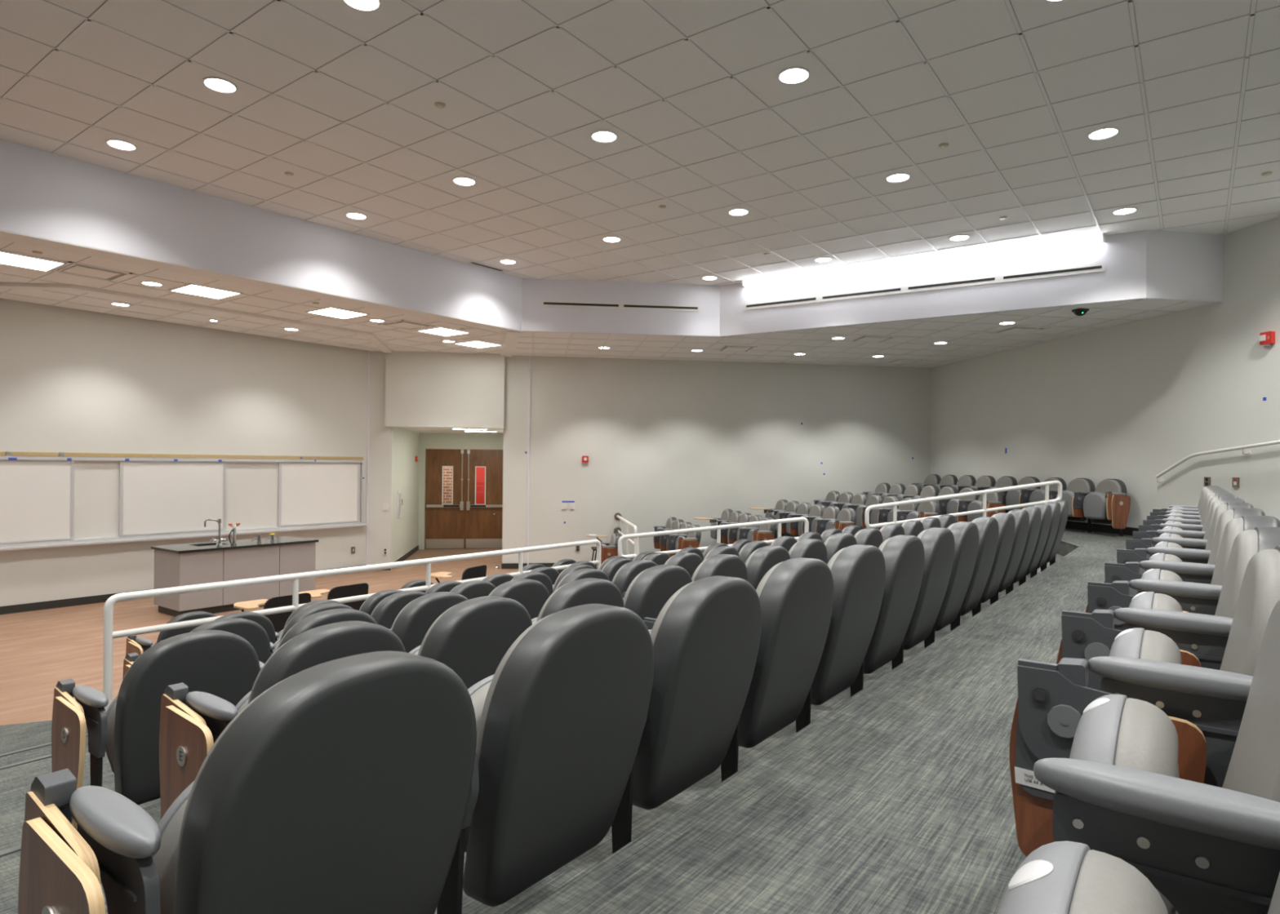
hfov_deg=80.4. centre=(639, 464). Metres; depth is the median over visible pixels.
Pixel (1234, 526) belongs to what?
cushion
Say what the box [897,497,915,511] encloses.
cushion
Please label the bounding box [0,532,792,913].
floor
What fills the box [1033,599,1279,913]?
seat
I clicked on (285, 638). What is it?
cushion
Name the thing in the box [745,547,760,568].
cushion
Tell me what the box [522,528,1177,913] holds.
floor
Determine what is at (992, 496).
cushion
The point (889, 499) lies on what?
cushion
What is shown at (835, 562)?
cushion
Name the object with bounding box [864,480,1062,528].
guard rail
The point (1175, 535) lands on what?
seat cushion
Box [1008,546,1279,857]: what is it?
seat
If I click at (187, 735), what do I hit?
seat
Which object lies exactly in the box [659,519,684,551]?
seat
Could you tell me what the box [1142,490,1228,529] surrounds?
seat
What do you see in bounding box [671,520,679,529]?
cushion
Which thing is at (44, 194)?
wall
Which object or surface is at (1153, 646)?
seat cushion
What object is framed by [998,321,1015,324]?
recessed light
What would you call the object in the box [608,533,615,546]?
cushion
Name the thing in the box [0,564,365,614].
baseboard
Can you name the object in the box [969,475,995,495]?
seat
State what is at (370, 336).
trim
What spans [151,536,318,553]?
countertop
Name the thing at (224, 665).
seat
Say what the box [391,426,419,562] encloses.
wall
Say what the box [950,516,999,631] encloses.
seat
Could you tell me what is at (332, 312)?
recessed light
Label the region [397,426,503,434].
ceiling
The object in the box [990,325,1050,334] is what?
ceiling vent
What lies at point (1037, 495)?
seat
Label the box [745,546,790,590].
seat
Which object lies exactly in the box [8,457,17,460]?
tape
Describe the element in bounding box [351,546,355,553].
power outlet
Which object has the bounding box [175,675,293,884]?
cushion
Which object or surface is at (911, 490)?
cushion
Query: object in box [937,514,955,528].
seat
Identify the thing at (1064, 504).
seat
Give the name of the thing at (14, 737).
step
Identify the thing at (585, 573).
seat
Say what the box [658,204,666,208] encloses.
sprinkler
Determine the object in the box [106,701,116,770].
seat cushion
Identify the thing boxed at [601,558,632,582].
seat
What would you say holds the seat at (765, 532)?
on the floor at (20, 774)
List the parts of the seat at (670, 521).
armrest, armrest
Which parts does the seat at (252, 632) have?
panel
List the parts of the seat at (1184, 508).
armrest, armrest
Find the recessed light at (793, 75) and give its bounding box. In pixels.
[777,66,810,84]
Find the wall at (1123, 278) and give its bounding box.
[720,230,1146,337]
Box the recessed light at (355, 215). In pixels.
[345,212,367,219]
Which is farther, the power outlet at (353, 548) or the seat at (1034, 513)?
the power outlet at (353, 548)
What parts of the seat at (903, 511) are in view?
armrest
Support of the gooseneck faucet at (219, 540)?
on the counter at (197, 563)
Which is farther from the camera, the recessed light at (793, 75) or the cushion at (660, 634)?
the recessed light at (793, 75)
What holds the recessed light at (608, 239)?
in the ceiling at (334, 95)
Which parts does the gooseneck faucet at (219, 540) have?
spout, handle, handle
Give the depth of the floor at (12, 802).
3.15 m
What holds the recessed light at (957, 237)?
in the ceiling at (334, 95)
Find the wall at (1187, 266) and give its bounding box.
[1142,230,1223,303]
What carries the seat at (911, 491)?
on the floor at (642, 820)
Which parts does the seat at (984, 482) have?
armrest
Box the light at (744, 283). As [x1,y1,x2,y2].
[741,233,1105,287]
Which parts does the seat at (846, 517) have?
armrest, panel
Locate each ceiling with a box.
[0,0,1279,285]
[0,235,1222,367]
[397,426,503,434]
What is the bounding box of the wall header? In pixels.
[385,351,504,428]
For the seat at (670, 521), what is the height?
0.790 m
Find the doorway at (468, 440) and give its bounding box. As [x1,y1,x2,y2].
[417,433,503,549]
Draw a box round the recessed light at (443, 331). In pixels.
[415,326,471,336]
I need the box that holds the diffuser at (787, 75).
[779,68,808,83]
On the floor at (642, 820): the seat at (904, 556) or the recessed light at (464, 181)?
the seat at (904, 556)
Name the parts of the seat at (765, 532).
armrest, panel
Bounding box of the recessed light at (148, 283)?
[141,281,163,286]
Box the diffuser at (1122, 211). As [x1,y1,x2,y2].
[1113,208,1135,214]
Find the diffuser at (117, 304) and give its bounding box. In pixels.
[111,303,128,306]
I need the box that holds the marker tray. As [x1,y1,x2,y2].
[0,524,368,551]
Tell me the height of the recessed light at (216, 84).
0.008 m
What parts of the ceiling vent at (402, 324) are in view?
vane plate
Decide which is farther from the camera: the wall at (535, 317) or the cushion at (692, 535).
the cushion at (692, 535)
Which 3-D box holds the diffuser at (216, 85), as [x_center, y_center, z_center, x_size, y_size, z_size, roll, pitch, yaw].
[-3.203,-2.895,5.773,0.210,0.003,0.210,1,0,36]
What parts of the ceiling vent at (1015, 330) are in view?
vane plate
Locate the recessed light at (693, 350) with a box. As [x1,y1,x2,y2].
[690,349,702,351]
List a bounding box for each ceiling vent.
[51,261,133,280]
[377,319,435,330]
[467,261,506,271]
[715,345,757,351]
[847,335,897,342]
[884,358,927,364]
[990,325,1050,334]
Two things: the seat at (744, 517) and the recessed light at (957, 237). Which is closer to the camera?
the recessed light at (957, 237)
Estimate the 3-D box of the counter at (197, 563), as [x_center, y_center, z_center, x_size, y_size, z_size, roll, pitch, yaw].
[-5.583,1.525,10.526,0.820,0.868,1.890,1,0,36]
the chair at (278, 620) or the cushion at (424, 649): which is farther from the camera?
the chair at (278, 620)
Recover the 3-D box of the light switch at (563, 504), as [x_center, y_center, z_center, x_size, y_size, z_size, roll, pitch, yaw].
[-1.457,0.797,14.545,0.090,0.120,0.026,1,0,-8]
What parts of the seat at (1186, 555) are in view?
hinge knob, armrest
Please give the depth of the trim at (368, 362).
14.03 m
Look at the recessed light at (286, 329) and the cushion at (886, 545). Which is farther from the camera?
the recessed light at (286, 329)
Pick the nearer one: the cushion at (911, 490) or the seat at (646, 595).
the seat at (646, 595)
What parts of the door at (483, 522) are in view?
vertical rod, glazing frame, kick plate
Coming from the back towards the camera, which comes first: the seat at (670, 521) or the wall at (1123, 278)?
the seat at (670, 521)
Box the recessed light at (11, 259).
[0,251,66,271]
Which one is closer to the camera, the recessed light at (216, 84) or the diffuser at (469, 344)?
the recessed light at (216, 84)
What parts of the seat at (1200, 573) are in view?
hinge knob, armrest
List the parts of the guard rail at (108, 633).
post, rail, post, post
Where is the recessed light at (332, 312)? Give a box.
[305,306,369,319]
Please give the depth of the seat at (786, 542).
6.93 m
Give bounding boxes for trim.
[0,230,521,333]
[0,282,391,352]
[365,351,369,565]
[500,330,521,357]
[527,355,530,564]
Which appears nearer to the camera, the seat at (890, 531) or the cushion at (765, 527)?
the seat at (890, 531)
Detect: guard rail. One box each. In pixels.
[102,539,600,711]
[613,512,637,555]
[617,517,808,559]
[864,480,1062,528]
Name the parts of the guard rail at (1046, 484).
post, rail, post, post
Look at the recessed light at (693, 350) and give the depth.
13.55 m
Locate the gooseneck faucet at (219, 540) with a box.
[204,518,228,546]
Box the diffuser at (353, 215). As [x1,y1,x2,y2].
[346,213,365,218]
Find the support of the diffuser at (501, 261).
attached to the recessed light at (503, 261)
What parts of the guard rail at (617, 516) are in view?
post, rail, post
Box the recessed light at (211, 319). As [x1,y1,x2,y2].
[208,317,217,321]
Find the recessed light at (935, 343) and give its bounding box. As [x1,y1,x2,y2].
[933,342,947,344]
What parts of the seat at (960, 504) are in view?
armrest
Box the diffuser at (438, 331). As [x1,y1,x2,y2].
[420,328,466,336]
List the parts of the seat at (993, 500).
armrest, panel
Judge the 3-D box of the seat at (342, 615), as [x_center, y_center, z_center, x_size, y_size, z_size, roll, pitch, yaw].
[-1.543,1.036,3.404,0.480,0.790,0.607,1,0,36]
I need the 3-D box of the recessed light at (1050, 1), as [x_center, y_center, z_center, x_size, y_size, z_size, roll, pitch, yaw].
[2.532,-2.842,4.525,0.239,0.008,0.239,1,0,36]
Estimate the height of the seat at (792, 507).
0.790 m
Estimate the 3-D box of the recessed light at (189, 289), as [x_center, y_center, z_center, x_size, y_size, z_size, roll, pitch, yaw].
[-5.269,-2.096,9.185,0.600,0.010,0.600,1,0,36]
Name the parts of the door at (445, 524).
kick plate, glazing frame, vertical rod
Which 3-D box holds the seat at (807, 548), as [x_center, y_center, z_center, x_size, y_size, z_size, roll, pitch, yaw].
[0.934,0.888,5.085,0.480,0.790,0.607,1,0,36]
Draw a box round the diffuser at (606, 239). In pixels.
[603,237,619,241]
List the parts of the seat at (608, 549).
armrest, panel, armrest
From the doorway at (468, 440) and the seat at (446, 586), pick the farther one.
the doorway at (468, 440)
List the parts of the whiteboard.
stile frame, stile frame, cork rail, stile frame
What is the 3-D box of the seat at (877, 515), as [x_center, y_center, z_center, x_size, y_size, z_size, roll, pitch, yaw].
[4.031,0.917,12.524,0.480,0.790,0.607,1,0,-10]
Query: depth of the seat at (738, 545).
8.48 m
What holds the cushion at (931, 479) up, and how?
on the seat at (931, 479)
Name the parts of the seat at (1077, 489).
armrest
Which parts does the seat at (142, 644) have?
panel, armrest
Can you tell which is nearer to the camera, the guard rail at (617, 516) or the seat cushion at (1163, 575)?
the seat cushion at (1163, 575)
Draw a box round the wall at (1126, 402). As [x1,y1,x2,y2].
[930,217,1279,528]
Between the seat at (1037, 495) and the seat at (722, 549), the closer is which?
the seat at (722, 549)
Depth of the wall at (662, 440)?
14.85 m
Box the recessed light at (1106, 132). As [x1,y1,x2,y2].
[1087,127,1119,140]
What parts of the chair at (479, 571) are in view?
backrest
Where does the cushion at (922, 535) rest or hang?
on the seat at (939, 545)
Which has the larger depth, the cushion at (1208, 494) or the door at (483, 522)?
the door at (483, 522)
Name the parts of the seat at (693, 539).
armrest, panel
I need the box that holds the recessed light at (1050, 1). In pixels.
[1044,0,1064,2]
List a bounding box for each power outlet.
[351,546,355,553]
[383,548,387,554]
[1204,476,1210,486]
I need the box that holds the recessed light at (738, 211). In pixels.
[728,208,749,216]
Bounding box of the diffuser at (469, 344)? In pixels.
[456,341,497,347]
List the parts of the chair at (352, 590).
backrest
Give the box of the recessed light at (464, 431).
[464,431,497,431]
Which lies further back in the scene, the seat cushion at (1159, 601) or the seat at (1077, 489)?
the seat at (1077, 489)
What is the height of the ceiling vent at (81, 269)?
0.018 m
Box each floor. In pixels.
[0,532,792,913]
[0,538,775,851]
[0,548,518,725]
[0,551,704,792]
[0,558,634,767]
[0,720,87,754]
[434,553,1063,913]
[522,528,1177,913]
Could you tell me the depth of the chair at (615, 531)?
13.88 m
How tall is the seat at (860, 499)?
0.790 m
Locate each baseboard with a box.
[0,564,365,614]
[378,545,596,570]
[1065,520,1138,536]
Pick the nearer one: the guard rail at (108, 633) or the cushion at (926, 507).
the guard rail at (108, 633)
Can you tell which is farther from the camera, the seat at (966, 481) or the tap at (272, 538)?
the seat at (966, 481)
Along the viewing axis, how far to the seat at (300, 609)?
5.30 m
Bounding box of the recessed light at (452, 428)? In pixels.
[452,428,487,430]
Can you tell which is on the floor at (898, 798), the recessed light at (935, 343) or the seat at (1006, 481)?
the seat at (1006, 481)
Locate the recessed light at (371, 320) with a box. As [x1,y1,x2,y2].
[368,319,384,322]
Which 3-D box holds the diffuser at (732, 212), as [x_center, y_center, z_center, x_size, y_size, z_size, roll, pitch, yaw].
[1.114,-2.856,8.557,0.210,0.003,0.210,1,0,36]
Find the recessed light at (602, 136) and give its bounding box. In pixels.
[590,130,617,142]
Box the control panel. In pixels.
[396,490,401,518]
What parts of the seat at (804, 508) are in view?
armrest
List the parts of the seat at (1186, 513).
armrest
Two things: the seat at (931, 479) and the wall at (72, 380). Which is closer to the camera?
the wall at (72, 380)
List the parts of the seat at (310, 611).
armrest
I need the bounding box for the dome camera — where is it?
[1071,308,1088,315]
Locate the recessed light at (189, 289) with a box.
[168,283,243,299]
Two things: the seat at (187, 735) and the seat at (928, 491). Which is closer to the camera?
the seat at (187, 735)
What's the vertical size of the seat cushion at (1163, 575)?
0.377 m
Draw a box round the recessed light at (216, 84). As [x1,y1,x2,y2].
[201,76,237,93]
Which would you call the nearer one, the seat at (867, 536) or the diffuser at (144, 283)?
the seat at (867, 536)
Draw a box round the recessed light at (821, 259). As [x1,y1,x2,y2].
[814,257,831,262]
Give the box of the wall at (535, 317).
[521,278,719,337]
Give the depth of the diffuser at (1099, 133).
6.47 m
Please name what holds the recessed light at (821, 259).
in the ceiling at (334, 95)
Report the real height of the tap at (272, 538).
0.118 m
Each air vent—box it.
[541,299,699,311]
[744,262,1104,310]
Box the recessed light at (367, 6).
[342,0,381,12]
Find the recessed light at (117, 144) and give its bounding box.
[105,138,137,151]
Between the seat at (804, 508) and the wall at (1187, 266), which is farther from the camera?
the seat at (804, 508)
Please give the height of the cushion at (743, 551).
0.489 m
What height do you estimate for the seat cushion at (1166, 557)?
0.377 m
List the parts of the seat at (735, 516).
armrest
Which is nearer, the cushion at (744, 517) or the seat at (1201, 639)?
the seat at (1201, 639)
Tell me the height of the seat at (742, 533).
0.790 m
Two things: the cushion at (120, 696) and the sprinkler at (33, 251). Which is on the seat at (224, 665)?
the cushion at (120, 696)
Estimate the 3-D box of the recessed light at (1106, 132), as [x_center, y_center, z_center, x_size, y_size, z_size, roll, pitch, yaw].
[3.959,-2.829,6.467,0.239,0.008,0.239,1,0,36]
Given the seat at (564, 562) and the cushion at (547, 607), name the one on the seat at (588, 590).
the cushion at (547, 607)
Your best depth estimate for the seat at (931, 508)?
11.32 m
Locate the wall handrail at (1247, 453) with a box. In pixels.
[1155,440,1279,484]
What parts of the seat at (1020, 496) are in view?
armrest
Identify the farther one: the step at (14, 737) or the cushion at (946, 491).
the cushion at (946, 491)
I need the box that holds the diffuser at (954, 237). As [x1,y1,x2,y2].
[950,235,968,239]
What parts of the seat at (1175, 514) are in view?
armrest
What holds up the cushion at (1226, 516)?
on the seat at (1200, 573)
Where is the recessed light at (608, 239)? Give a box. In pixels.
[602,236,621,242]
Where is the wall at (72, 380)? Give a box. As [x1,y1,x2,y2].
[0,298,368,606]
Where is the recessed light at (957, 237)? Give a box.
[949,235,969,240]
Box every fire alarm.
[582,456,588,463]
[1259,331,1275,346]
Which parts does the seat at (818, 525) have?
armrest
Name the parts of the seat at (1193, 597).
hinge knob, armrest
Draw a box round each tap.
[251,533,262,542]
[265,533,275,542]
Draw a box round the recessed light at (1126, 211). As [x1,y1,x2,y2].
[1111,207,1137,215]
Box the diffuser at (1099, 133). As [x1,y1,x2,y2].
[1088,128,1117,138]
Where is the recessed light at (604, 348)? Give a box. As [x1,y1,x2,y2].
[598,346,610,349]
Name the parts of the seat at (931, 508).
armrest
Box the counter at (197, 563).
[151,536,318,617]
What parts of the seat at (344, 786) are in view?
panel, armrest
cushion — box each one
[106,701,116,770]
[115,650,146,712]
[152,798,188,913]
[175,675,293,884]
[237,698,248,714]
[247,635,297,704]
[272,642,279,653]
[276,619,302,649]
[279,613,297,643]
[391,600,413,631]
[417,604,455,656]
[464,681,491,852]
[475,613,554,763]
[536,583,566,622]
[552,567,568,591]
[554,572,571,591]
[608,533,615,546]
[612,562,628,583]
[622,568,648,605]
[650,581,694,645]
[665,517,672,528]
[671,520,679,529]
[679,522,687,534]
[686,525,696,537]
[691,557,709,582]
[702,548,714,561]
[720,509,728,519]
[728,511,737,522]
[737,513,747,523]
[738,542,748,555]
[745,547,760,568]
[747,515,758,528]
[755,561,782,597]
[758,518,769,530]
[774,500,784,510]
[785,501,795,512]
[788,541,799,555]
[795,502,808,514]
[808,504,821,516]
[822,506,835,519]
[824,534,833,546]
[825,491,836,501]
[826,547,845,569]
[836,508,851,521]
[837,492,849,502]
[850,493,863,504]
[865,495,879,506]
[874,483,887,493]
[878,537,892,551]
[882,496,895,508]
[888,484,902,494]
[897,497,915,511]
[903,484,918,495]
[916,501,935,512]
[916,529,926,538]
[920,485,935,497]
[923,475,937,484]
[937,486,954,496]
[939,475,954,485]
[956,475,972,486]
[956,488,975,500]
[974,475,991,487]
[977,488,998,502]
[994,476,1013,488]
[1017,477,1036,489]
[1040,478,1059,490]
[1066,478,1090,492]
[1068,849,1168,913]
[1094,479,1121,494]
[1114,697,1179,913]
[1139,630,1181,664]
[1151,593,1182,612]
[1159,569,1182,582]
[1164,554,1182,561]
[1167,542,1182,548]
[1169,533,1182,537]
[1172,526,1182,529]
[1197,487,1207,508]
[1197,488,1208,511]
[1198,489,1210,515]
[1199,491,1213,519]
[1200,493,1215,524]
[1201,496,1217,531]
[1203,499,1222,539]
[1204,504,1226,550]
[1207,510,1234,564]
[1210,517,1243,586]
[1214,529,1257,618]
[1219,549,1279,676]
[1222,599,1279,802]
[1267,871,1279,913]
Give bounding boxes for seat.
[17,650,476,913]
[51,630,260,829]
[122,617,270,679]
[125,611,217,656]
[159,611,275,644]
[159,621,406,819]
[258,608,377,670]
[270,603,353,656]
[275,600,343,642]
[359,589,403,615]
[370,591,426,629]
[389,591,468,653]
[400,579,433,592]
[408,595,532,688]
[425,581,462,594]
[436,604,653,913]
[449,580,495,599]
[481,573,514,587]
[488,578,550,619]
[510,572,553,595]
[522,563,545,571]
[529,567,559,585]
[531,577,624,624]
[551,559,576,574]
[552,564,594,591]
[554,568,609,591]
[568,560,596,568]
[599,555,626,570]
[600,533,620,564]
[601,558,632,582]
[611,552,702,582]
[611,575,761,853]
[612,560,657,595]
[622,554,747,598]
[622,564,692,621]
[632,551,654,560]
[642,552,671,565]
[643,557,834,782]
[653,517,676,549]
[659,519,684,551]
[666,522,692,556]
[675,524,701,555]
[676,547,703,560]
[693,509,733,539]
[702,542,728,559]
[702,546,739,561]
[719,511,742,544]
[727,512,751,544]
[731,539,751,552]
[736,515,763,541]
[738,541,768,563]
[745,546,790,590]
[746,517,775,546]
[748,499,788,538]
[769,536,797,551]
[775,501,799,537]
[786,502,812,537]
[788,538,826,564]
[795,544,885,733]
[796,532,822,542]
[797,504,825,536]
[810,506,839,535]
[813,491,839,508]
[820,528,842,543]
[824,533,857,564]
[825,508,856,530]
[828,492,853,511]
[841,493,867,528]
[841,525,862,536]
[849,534,924,697]
[854,528,883,547]
[855,494,883,529]
[862,483,890,497]
[870,496,900,530]
[880,524,904,542]
[881,484,905,500]
[887,497,919,525]
[891,527,955,669]
[897,484,921,501]
[902,520,924,536]
[906,500,940,519]
[911,474,941,489]
[913,485,939,504]
[920,517,941,530]
[924,521,978,648]
[933,475,957,491]
[937,486,959,515]
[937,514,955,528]
[946,487,979,522]
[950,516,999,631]
[951,475,976,492]
[967,488,1004,522]
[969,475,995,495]
[972,512,1015,617]
[988,475,1017,513]
[990,509,1029,604]
[996,840,1279,913]
[1005,476,1040,511]
[1005,506,1041,595]
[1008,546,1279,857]
[1018,503,1051,586]
[1029,477,1066,529]
[1030,502,1060,578]
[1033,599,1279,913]
[1040,499,1068,571]
[1055,478,1095,533]
[1056,526,1279,690]
[1083,479,1130,537]
[1085,515,1279,631]
[1104,507,1265,596]
[1116,502,1253,573]
[1125,497,1244,558]
[1133,494,1238,546]
[1138,492,1233,537]
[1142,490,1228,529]
[1146,488,1225,524]
[1150,487,1222,518]
[1152,485,1219,512]
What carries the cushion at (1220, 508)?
on the seat at (1186, 555)
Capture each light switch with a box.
[383,503,387,510]
[561,502,566,509]
[569,502,574,509]
[1231,477,1239,488]
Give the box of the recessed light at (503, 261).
[499,259,516,264]
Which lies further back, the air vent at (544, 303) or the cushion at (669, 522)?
the cushion at (669, 522)
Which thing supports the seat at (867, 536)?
on the floor at (10, 859)
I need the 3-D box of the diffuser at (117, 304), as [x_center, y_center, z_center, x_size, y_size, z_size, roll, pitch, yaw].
[-6.859,-2.115,9.993,0.190,0.003,0.190,1,0,36]
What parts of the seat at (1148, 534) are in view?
armrest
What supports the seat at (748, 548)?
on the floor at (12, 802)
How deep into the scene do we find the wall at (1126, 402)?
10.32 m
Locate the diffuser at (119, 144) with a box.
[107,140,135,150]
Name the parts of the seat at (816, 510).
armrest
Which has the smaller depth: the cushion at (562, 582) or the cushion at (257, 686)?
the cushion at (257, 686)
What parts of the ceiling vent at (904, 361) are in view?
vane plate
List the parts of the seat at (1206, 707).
hinge knob, armrest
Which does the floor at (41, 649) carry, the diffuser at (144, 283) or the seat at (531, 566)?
the seat at (531, 566)
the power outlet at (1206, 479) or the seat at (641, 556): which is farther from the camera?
the power outlet at (1206, 479)
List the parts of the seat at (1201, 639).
hinge knob, armrest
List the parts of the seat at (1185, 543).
armrest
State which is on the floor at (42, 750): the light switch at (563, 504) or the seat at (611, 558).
the seat at (611, 558)
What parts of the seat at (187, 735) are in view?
panel, armrest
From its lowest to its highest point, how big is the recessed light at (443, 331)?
0.010 m
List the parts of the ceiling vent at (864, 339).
vane plate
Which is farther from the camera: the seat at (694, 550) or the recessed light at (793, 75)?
the seat at (694, 550)
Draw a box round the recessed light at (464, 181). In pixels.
[452,176,475,186]
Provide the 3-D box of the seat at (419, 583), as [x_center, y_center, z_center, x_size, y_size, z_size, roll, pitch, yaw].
[-2.469,1.593,7.927,0.480,0.790,0.676,1,0,36]
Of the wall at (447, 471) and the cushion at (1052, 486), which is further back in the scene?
the wall at (447, 471)
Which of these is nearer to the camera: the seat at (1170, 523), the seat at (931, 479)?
the seat at (1170, 523)
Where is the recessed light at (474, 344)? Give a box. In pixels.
[453,340,502,348]
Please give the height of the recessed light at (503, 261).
0.008 m
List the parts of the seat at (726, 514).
armrest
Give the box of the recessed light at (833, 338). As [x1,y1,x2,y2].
[831,337,844,339]
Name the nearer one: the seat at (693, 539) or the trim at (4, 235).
the trim at (4, 235)
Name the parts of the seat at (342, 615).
armrest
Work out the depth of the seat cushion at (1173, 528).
4.29 m
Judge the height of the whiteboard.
1.268 m
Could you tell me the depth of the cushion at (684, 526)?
13.02 m
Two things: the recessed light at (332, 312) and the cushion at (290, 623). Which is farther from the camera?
the recessed light at (332, 312)
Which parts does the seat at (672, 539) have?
armrest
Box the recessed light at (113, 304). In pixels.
[110,302,130,306]
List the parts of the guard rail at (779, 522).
post, rail, post, post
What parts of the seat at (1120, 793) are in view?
armrest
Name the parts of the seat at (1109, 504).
armrest, panel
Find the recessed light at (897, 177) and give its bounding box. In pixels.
[885,173,911,182]
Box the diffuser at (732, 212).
[728,209,747,215]
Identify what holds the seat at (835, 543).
on the floor at (10, 859)
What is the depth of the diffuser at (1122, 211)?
8.40 m
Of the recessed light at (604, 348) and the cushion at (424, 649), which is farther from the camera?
the recessed light at (604, 348)
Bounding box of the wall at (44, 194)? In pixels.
[0,138,522,330]
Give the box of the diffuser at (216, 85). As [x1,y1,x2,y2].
[204,79,235,92]
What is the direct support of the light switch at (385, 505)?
attached to the wall at (662, 440)
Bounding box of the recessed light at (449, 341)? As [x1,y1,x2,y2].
[442,340,455,342]
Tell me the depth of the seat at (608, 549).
13.03 m
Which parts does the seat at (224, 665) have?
panel, armrest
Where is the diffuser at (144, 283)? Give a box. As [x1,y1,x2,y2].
[142,282,160,285]
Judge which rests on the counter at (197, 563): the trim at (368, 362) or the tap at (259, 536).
the tap at (259, 536)
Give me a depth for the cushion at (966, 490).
12.17 m
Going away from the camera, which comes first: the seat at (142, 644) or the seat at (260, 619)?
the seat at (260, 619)
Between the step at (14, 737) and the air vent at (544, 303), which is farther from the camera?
the air vent at (544, 303)
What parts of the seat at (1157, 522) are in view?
armrest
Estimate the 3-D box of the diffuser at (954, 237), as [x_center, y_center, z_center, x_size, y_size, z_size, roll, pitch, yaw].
[3.984,-2.830,9.439,0.210,0.003,0.210,1,0,36]
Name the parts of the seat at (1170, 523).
armrest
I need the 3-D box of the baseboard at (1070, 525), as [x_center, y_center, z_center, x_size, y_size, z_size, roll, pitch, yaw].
[6.999,0.936,9.685,0.014,0.115,11.980,1,0,-10]
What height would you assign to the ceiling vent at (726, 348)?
0.018 m
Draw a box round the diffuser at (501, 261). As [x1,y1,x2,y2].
[500,260,515,263]
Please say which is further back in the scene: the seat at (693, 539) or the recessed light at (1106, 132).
the seat at (693, 539)
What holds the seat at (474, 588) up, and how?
on the floor at (20, 774)
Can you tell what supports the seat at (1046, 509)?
on the floor at (642, 820)
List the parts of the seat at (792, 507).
armrest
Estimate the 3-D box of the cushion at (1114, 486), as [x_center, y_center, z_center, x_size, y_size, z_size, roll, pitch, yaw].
[6.564,0.453,10.655,0.139,0.489,0.474,1,0,-10]
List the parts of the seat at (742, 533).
armrest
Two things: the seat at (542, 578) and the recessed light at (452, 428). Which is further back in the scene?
the recessed light at (452, 428)
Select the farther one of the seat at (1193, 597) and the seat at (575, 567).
the seat at (575, 567)
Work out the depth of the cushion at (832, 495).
14.80 m
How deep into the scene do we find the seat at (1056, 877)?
0.61 m
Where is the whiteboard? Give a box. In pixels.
[0,451,368,551]
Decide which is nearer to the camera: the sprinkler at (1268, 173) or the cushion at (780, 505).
the sprinkler at (1268, 173)
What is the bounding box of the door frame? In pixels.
[422,446,502,550]
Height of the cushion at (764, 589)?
0.489 m
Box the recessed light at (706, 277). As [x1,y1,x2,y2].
[702,275,717,279]
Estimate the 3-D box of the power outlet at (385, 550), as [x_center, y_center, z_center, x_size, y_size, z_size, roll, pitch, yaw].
[-4.738,1.617,14.085,0.070,0.115,0.022,1,0,-8]
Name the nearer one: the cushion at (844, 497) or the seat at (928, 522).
the seat at (928, 522)
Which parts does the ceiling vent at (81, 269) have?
vane plate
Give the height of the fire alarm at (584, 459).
0.147 m
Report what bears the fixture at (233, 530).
on the counter at (197, 563)
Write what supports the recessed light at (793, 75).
in the ceiling at (334, 95)
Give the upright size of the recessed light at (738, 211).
0.008 m
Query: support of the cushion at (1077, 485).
on the seat at (1077, 489)
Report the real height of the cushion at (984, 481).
0.489 m
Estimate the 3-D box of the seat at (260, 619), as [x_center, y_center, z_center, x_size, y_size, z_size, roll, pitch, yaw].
[-2.783,1.360,4.977,0.425,0.790,0.608,1,0,36]
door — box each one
[424,448,466,549]
[465,449,502,548]
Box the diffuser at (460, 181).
[453,177,475,185]
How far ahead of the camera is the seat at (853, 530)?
8.30 m
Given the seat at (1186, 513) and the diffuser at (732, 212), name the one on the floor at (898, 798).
the seat at (1186, 513)
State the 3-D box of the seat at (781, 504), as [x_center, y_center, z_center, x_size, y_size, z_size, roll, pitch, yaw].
[2.467,1.073,14.639,0.754,0.790,0.659,1,0,-10]
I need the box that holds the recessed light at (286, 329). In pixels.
[284,328,299,330]
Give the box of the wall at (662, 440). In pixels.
[368,351,931,569]
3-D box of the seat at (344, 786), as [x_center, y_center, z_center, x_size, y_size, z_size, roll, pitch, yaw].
[-0.628,0.709,1.282,0.425,0.790,0.608,1,0,36]
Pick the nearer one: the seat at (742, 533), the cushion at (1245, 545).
the cushion at (1245, 545)
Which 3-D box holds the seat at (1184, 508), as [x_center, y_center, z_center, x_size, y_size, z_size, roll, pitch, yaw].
[4.779,0.580,6.635,0.480,0.788,0.675,1,0,36]
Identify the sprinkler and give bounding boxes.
[31,250,42,253]
[284,171,293,176]
[434,102,445,107]
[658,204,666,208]
[938,142,948,147]
[999,216,1007,219]
[1261,171,1272,176]
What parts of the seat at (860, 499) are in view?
armrest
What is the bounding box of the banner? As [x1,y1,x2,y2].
[475,467,484,504]
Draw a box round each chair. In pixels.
[233,592,311,633]
[298,582,368,610]
[431,564,486,582]
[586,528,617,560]
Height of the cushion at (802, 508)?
0.489 m
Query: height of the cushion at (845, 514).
0.489 m
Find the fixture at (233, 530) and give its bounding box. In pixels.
[228,523,239,545]
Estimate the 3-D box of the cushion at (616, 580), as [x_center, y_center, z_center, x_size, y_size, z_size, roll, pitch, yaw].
[-0.080,0.908,5.233,0.139,0.489,0.474,1,0,36]
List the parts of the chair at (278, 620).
backrest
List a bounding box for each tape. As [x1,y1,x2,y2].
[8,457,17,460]
[561,501,574,502]

